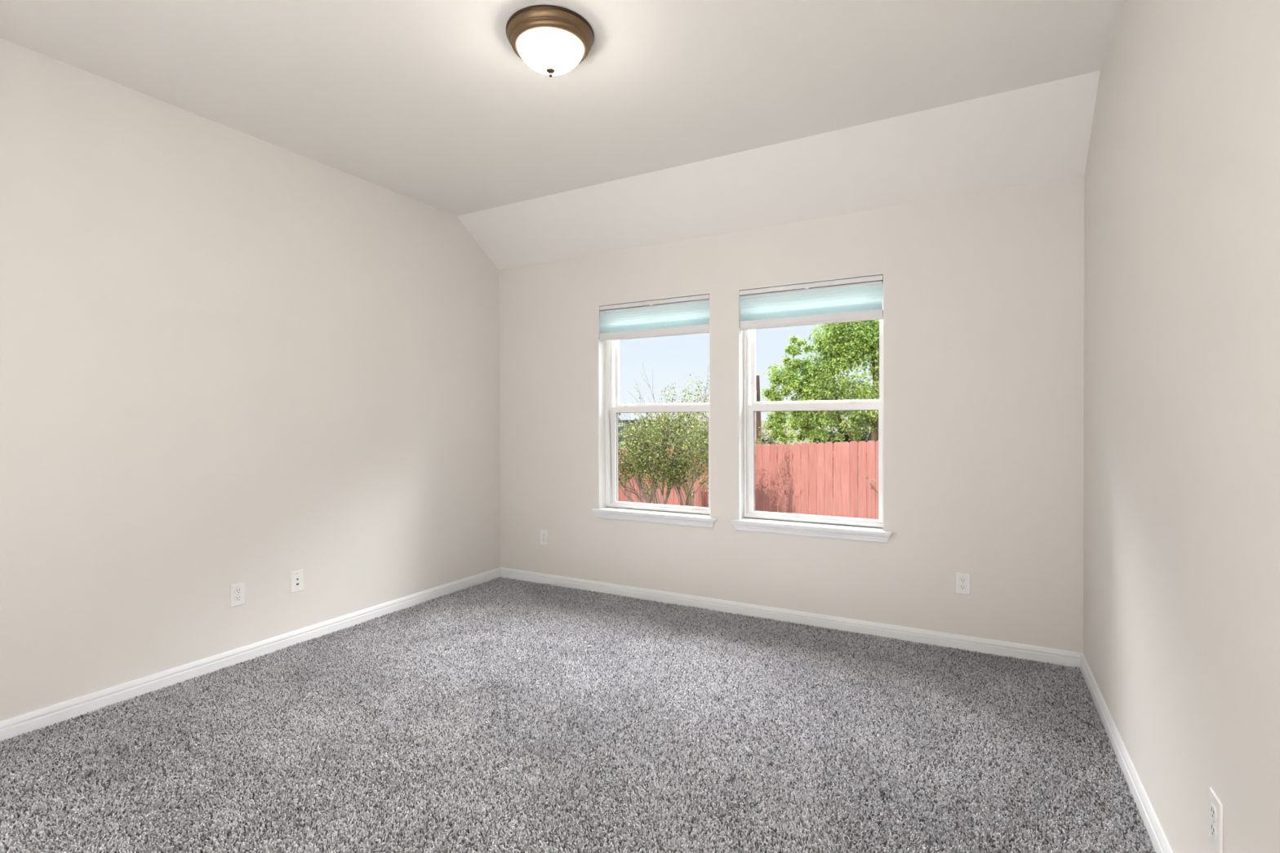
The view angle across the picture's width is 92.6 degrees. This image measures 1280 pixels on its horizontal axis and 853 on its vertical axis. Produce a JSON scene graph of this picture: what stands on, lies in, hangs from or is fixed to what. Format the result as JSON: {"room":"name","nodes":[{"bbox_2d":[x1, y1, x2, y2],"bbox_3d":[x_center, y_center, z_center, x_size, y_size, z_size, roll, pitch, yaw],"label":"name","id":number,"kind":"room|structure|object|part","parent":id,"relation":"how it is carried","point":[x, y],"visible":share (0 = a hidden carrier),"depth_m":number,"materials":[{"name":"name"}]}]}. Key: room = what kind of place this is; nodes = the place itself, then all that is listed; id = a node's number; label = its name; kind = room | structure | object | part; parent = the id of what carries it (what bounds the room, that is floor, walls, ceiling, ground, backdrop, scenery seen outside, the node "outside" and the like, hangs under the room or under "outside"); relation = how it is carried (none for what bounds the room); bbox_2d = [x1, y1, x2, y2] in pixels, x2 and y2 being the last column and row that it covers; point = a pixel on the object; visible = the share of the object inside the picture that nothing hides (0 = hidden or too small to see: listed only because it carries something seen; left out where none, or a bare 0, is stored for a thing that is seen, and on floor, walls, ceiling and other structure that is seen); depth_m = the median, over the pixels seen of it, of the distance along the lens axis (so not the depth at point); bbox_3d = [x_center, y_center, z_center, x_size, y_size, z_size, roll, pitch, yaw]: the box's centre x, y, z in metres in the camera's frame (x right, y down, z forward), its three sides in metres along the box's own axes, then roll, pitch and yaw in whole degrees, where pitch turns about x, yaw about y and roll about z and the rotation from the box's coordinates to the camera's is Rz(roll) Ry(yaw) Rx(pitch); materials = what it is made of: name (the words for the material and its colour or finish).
{"room":"empty bedroom","nodes":[
{"label":"empty bedroom","id":0,"kind":"room"},
{"bbox_2d":[0,37,500,720],"bbox_3d":[-3.084,-0.035,1.547,0.220,3.030,8.162,0,1,29],"label":"wall","id":1,"kind":"structure","parent":0,"point":[228,356],"depth_m":3.01,"materials":[{"name":"beige paint"}]},
{"bbox_2d":[230,581,245,607],"bbox_3d":[-2.070,0.865,3.147,0.008,0.117,0.073,0,1,29],"label":"wall outlet","id":2,"kind":"object","parent":1,"relation":"attached to","point":[237,590],"visible":1,"depth_m":3.14,"materials":[{"name":"white plastic"}]},
{"bbox_2d":[234,595,241,601],"bbox_3d":[-2.068,0.884,3.146,0.004,0.030,0.036,0,1,29],"label":"receptacle","id":3,"kind":"object","parent":2,"relation":"attached to","point":[237,597],"depth_m":3.14,"materials":[{"name":"grey plastic"}]},
{"bbox_2d":[234,587,241,594],"bbox_3d":[-2.068,0.845,3.146,0.004,0.030,0.036,0,1,29],"label":"receptacle","id":4,"kind":"object","parent":2,"relation":"attached to","point":[237,590],"depth_m":3.14,"materials":[{"name":"grey plastic"}]},
{"bbox_2d":[0,567,500,741],"bbox_3d":[-2.159,1.185,2.980,0.014,0.084,4.342,0,1,29],"label":"baseboard","id":5,"kind":"structure","parent":1,"relation":"attached to","point":[42,717],"depth_m":3.02,"materials":[{"name":"white paint"}]},
{"bbox_2d":[290,569,303,593],"bbox_3d":[-1.919,0.866,3.421,0.007,0.117,0.073,0,1,29],"label":"jack plate","id":6,"kind":"object","parent":1,"relation":"attached to","point":[297,576],"visible":1,"depth_m":3.42,"materials":[{"name":"white plastic"}]},
{"bbox_2d":[0,0,1124,270],"bbox_3d":[-1.331,-1.377,0.563,3.796,0.340,7.722,0,1,29],"label":"ceiling","id":7,"kind":"structure","parent":0,"point":[681,120],"depth_m":2.82,"materials":[{"name":"paint"}]},
{"bbox_2d":[506,4,594,77],"bbox_3d":[-0.347,-1.440,2.371,0.338,0.168,0.338,0,1,29],"label":"ceiling light","id":8,"kind":"object","parent":7,"relation":"attached to","point":[552,40],"visible":1,"depth_m":2.28,"materials":[{"name":"white glass"}]},
{"bbox_2d":[0,577,1155,852],"bbox_3d":[-0.504,1.348,2.066,3.796,0.237,4.342,0,1,29],"label":"floor","id":9,"kind":"structure","parent":0,"point":[501,714],"depth_m":2.31,"materials":[{"name":"grey carpet"}]},
{"bbox_2d":[498,175,1084,653],"bbox_3d":[0.596,-0.069,4.049,3.796,3.030,0.220,0,1,29],"label":"wall","id":10,"kind":"structure","parent":0,"point":[984,291],"depth_m":3.44,"materials":[{"name":"beige paint"}]},
{"bbox_2d":[540,529,548,545],"bbox_3d":[-0.732,0.847,4.663,0.073,0.117,0.008,0,1,29],"label":"wall outlet","id":11,"kind":"object","parent":10,"relation":"attached to","point":[544,533],"visible":1,"depth_m":4.66,"materials":[{"name":"white plastic"}]},
{"bbox_2d":[591,293,716,528],"bbox_3d":[0.111,-0.107,4.265,0.962,1.536,0.190,0,1,29],"label":"window","id":12,"kind":"structure","parent":10,"relation":"in","point":[609,406],"depth_m":4.42,"materials":[{"name":"white plastic"}]},
{"bbox_3d":[-0.214,0.218,4.467,0.032,0.677,0.004,0,1,31],"label":"balance rod","id":13,"kind":"part","parent":12,"relation":"part of","materials":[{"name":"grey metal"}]},
{"bbox_3d":[0.096,0.603,4.240,0.962,0.017,0.118,0,1,29],"label":"sill","id":14,"kind":"part","parent":12,"relation":"part of","materials":[{"name":"white paint"}]},
{"bbox_2d":[599,294,709,341],"bbox_3d":[0.089,-0.744,4.226,0.857,0.245,0.060,0,1,29],"label":"cellular shade","id":15,"kind":"object","parent":12,"relation":"attached to","point":[689,315],"visible":0.85,"depth_m":4.20,"materials":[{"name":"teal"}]},
{"bbox_3d":[0.091,-0.852,4.229,0.855,0.028,0.052,0,1,29],"label":"head rail","id":16,"kind":"part","parent":15,"relation":"part of","materials":[{"name":"white plastic"}]},
{"bbox_3d":[0.091,-0.647,4.230,0.857,0.051,0.050,0,1,29],"label":"rail","id":17,"kind":"part","parent":15,"relation":"part of","materials":[{"name":"white plastic"}]},
{"bbox_3d":[0.091,-0.829,4.229,0.849,0.008,0.040,0,1,29],"label":"rail","id":18,"kind":"part","parent":15,"relation":"part of","materials":[{"name":"white plastic"}]},
{"bbox_3d":[0.139,-0.141,4.315,0.860,1.463,0.075,0,1,29],"label":"frame","id":19,"kind":"part","parent":12,"relation":"part of","materials":[{"name":"white plastic"}]},
{"bbox_3d":[0.145,0.211,4.294,0.789,0.708,0.030,0,1,29],"label":"sash","id":20,"kind":"part","parent":12,"relation":"part of","materials":[{"name":"white plastic"}]},
{"bbox_3d":[0.159,-0.486,4.315,0.774,0.721,0.027,0,1,29],"label":"sash","id":21,"kind":"part","parent":12,"relation":"part of","materials":[{"name":"white plastic"}]},
{"bbox_2d":[500,567,1081,668],"bbox_3d":[0.543,1.167,3.958,3.796,0.084,0.014,0,1,29],"label":"baseboard","id":22,"kind":"structure","parent":10,"relation":"attached to","point":[1044,655],"depth_m":3.65,"materials":[{"name":"white paint"}]},
{"bbox_2d":[730,273,893,543],"bbox_3d":[1.042,-0.105,3.751,0.963,1.536,0.190,0,1,29],"label":"window","id":23,"kind":"structure","parent":10,"relation":"in","point":[748,405],"depth_m":3.82,"materials":[{"name":"white plastic"}]},
{"bbox_2d":[739,275,883,330],"bbox_3d":[1.020,-0.742,3.711,0.858,0.245,0.060,0,1,29],"label":"cellular shade","id":24,"kind":"object","parent":23,"relation":"attached to","point":[858,299],"visible":0.93,"depth_m":3.68,"materials":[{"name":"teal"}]},
{"bbox_3d":[1.021,-0.851,3.714,0.856,0.028,0.052,0,1,29],"label":"head rail","id":25,"kind":"part","parent":24,"relation":"part of","materials":[{"name":"white plastic"}]},
{"bbox_3d":[1.022,-0.645,3.716,0.858,0.051,0.050,0,1,29],"label":"rail","id":26,"kind":"part","parent":24,"relation":"part of","materials":[{"name":"white plastic"}]},
{"bbox_3d":[1.021,-0.828,3.714,0.850,0.008,0.040,0,1,29],"label":"rail","id":27,"kind":"part","parent":24,"relation":"part of","materials":[{"name":"white plastic"}]},
{"bbox_3d":[1.027,0.605,3.725,0.963,0.017,0.118,0,1,29],"label":"sill","id":28,"kind":"part","parent":23,"relation":"part of","materials":[{"name":"white paint"}]},
{"bbox_3d":[1.069,0.212,3.783,0.821,0.708,0.030,0,1,29],"label":"sash","id":29,"kind":"part","parent":23,"relation":"part of","materials":[{"name":"white plastic"}]},
{"bbox_3d":[1.083,-0.485,3.804,0.806,0.721,0.027,0,1,29],"label":"sash","id":30,"kind":"part","parent":23,"relation":"part of","materials":[{"name":"white plastic"}]},
{"bbox_2d":[955,571,970,595],"bbox_3d":[1.740,0.846,3.295,0.073,0.117,0.008,0,1,29],"label":"wall outlet","id":31,"kind":"object","parent":10,"relation":"attached to","point":[962,580],"visible":1,"depth_m":3.29,"materials":[{"name":"white plastic"}]},
{"bbox_2d":[959,584,966,590],"bbox_3d":[1.740,0.866,3.294,0.034,0.029,0.004,0,1,29],"label":"receptacle","id":32,"kind":"object","parent":31,"relation":"attached to","point":[962,587],"depth_m":3.29,"materials":[{"name":"grey plastic"}]},
{"bbox_2d":[959,577,966,582],"bbox_3d":[1.739,0.827,3.293,0.034,0.029,0.004,0,1,29],"label":"receptacle","id":33,"kind":"object","parent":31,"relation":"attached to","point":[962,580],"depth_m":3.29,"materials":[{"name":"grey plastic"}]},
{"bbox_2d":[1083,0,1279,852],"bbox_3d":[0.430,-0.030,-0.397,0.220,3.030,8.162,0,1,29],"label":"wall","id":34,"kind":"structure","parent":0,"point":[1181,451],"depth_m":1.52,"materials":[{"name":"beige paint"}]},
{"bbox_2d":[1080,653,1173,852],"bbox_3d":[1.151,1.190,1.149,0.014,0.084,4.342,0,1,29],"label":"baseboard","id":35,"kind":"structure","parent":34,"relation":"attached to","point":[1157,837],"depth_m":2.09,"materials":[{"name":"white paint"}]},
{"bbox_2d":[1208,786,1223,852],"bbox_3d":[1.259,0.865,1.338,0.008,0.117,0.073,0,1,29],"label":"wall outlet","id":36,"kind":"object","parent":34,"relation":"attached to","point":[1215,806],"visible":1,"depth_m":1.33,"materials":[{"name":"white plastic"}]},
{"bbox_2d":[1209,821,1217,839],"bbox_3d":[1.257,0.885,1.339,0.004,0.030,0.036,0,1,29],"label":"receptacle","id":37,"kind":"object","parent":36,"relation":"attached to","point":[1213,824],"depth_m":1.34,"materials":[{"name":"grey plastic"}]},
{"bbox_2d":[1209,803,1217,822],"bbox_3d":[1.257,0.846,1.339,0.004,0.030,0.036,0,1,29],"label":"receptacle","id":38,"kind":"object","parent":36,"relation":"attached to","point":[1213,806],"depth_m":1.34,"materials":[{"name":"grey plastic"}]},
{"label":"outside","id":39,"kind":"structure","parent":0,"visible":0},
{"bbox_3d":[-3.228,2.729,10.697,36.000,2.442,7.658,0,1,29],"label":"yard","id":40,"kind":"structure","parent":39,"visible":0},
{"bbox_2d":[617,364,709,506],"bbox_3d":[0.339,0.641,9.347,2.140,3.272,2.434,0,1,36],"label":"bush","id":41,"kind":"object","parent":40,"relation":"on","point":[639,450],"visible":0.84,"depth_m":9.17,"materials":[{"name":"green plant"}]},
{"bbox_2d":[617,440,878,519],"bbox_3d":[0.710,1.361,12.572,19.074,2.771,0.069,0,1,29],"label":"picket fence","id":42,"kind":"object","parent":40,"relation":"on","point":[854,496],"visible":0.09,"depth_m":11.18,"materials":[{"name":"red wood"}]},
{"bbox_3d":[-0.125,1.401,13.012,2.450,1.968,0.029,0,1,29],"label":"picket panel","id":43,"kind":"part","parent":42,"relation":"part of","materials":[{"name":"red wood"}]},
{"bbox_3d":[2.026,1.280,11.820,2.453,1.974,0.029,0,1,29],"label":"picket panel","id":44,"kind":"part","parent":42,"relation":"part of","materials":[{"name":"red wood"}]},
{"bbox_3d":[0.716,0.662,12.579,19.074,0.991,0.038,0,1,29],"label":"rail","id":45,"kind":"part","parent":42,"relation":"part of","materials":[{"name":"red wood"}]},
{"bbox_3d":[4.174,1.165,10.630,2.450,1.970,0.029,0,1,29],"label":"picket panel","id":46,"kind":"part","parent":42,"relation":"part of","materials":[{"name":"red wood"}]},
{"bbox_2d":[865,475,878,493],"bbox_3d":[4.088,1.314,10.163,0.677,1.696,0.220,0,1,29],"label":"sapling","id":47,"kind":"object","parent":40,"relation":"on","point":[873,480],"visible":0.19,"depth_m":10.26,"materials":[{"name":"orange plant"}]},
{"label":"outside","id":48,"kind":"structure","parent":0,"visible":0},
{"bbox_2d":[617,420,871,515],"bbox_3d":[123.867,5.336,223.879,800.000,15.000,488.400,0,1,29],"label":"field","id":49,"kind":"structure","parent":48,"point":[762,423],"depth_m":94.10,"materials":[{"name":"plant"}]},
{"bbox_2d":[617,413,660,440],"bbox_3d":[-6.694,-0.156,89.422,18.700,4.250,11.000,0,1,29],"label":"house","id":50,"kind":"structure","parent":49,"relation":"on","point":[624,415],"depth_m":81.99,"materials":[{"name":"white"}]},
{"bbox_2d":[626,417,661,440],"bbox_3d":[0.540,0.709,54.540,3.097,3.186,3.230,0,1,29],"label":"tree","id":51,"kind":"object","parent":49,"relation":"on","point":[646,417],"visible":0.09,"depth_m":54.29,"materials":[{"name":"green plant"}]},
{"bbox_2d":[672,429,708,447],"bbox_3d":[4.745,1.327,54.475,3.380,2.722,3.326,-1,1,-31],"label":"tree","id":52,"kind":"object","parent":49,"relation":"on","point":[697,429],"visible":0.05,"depth_m":53.97,"materials":[{"name":"green plant"}]},
{"bbox_2d":[755,375,761,442],"bbox_3d":[5.900,0.031,30.889,0.575,5.225,0.427,0,1,-1],"label":"utility pole","id":53,"kind":"object","parent":49,"relation":"on","point":[757,382],"visible":0.27,"depth_m":30.87,"materials":[{"name":"brown wood"}]},
{"bbox_2d":[755,424,793,505],"bbox_3d":[3.006,1.420,14.578,1.299,2.951,1.220,0,1,-6],"label":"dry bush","id":54,"kind":"object","parent":49,"relation":"on","point":[762,439],"visible":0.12,"depth_m":14.56,"materials":[{"name":"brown plant"}]},
{"bbox_2d":[760,320,879,519],"bbox_3d":[5.888,-0.633,15.309,5.602,7.031,3.268,0,1,29],"label":"leafy tree","id":55,"kind":"object","parent":49,"relation":"on","point":[836,348],"visible":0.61,"depth_m":15.19,"materials":[{"name":"green plant"}]},
{"bbox_2d":[792,417,871,496],"bbox_3d":[6.938,1.062,17.515,5.216,3.587,1.754,0,1,31],"label":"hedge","id":56,"kind":"object","parent":49,"relation":"on","point":[864,437],"visible":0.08,"depth_m":17.79,"materials":[{"name":"green plant"}]}
]}

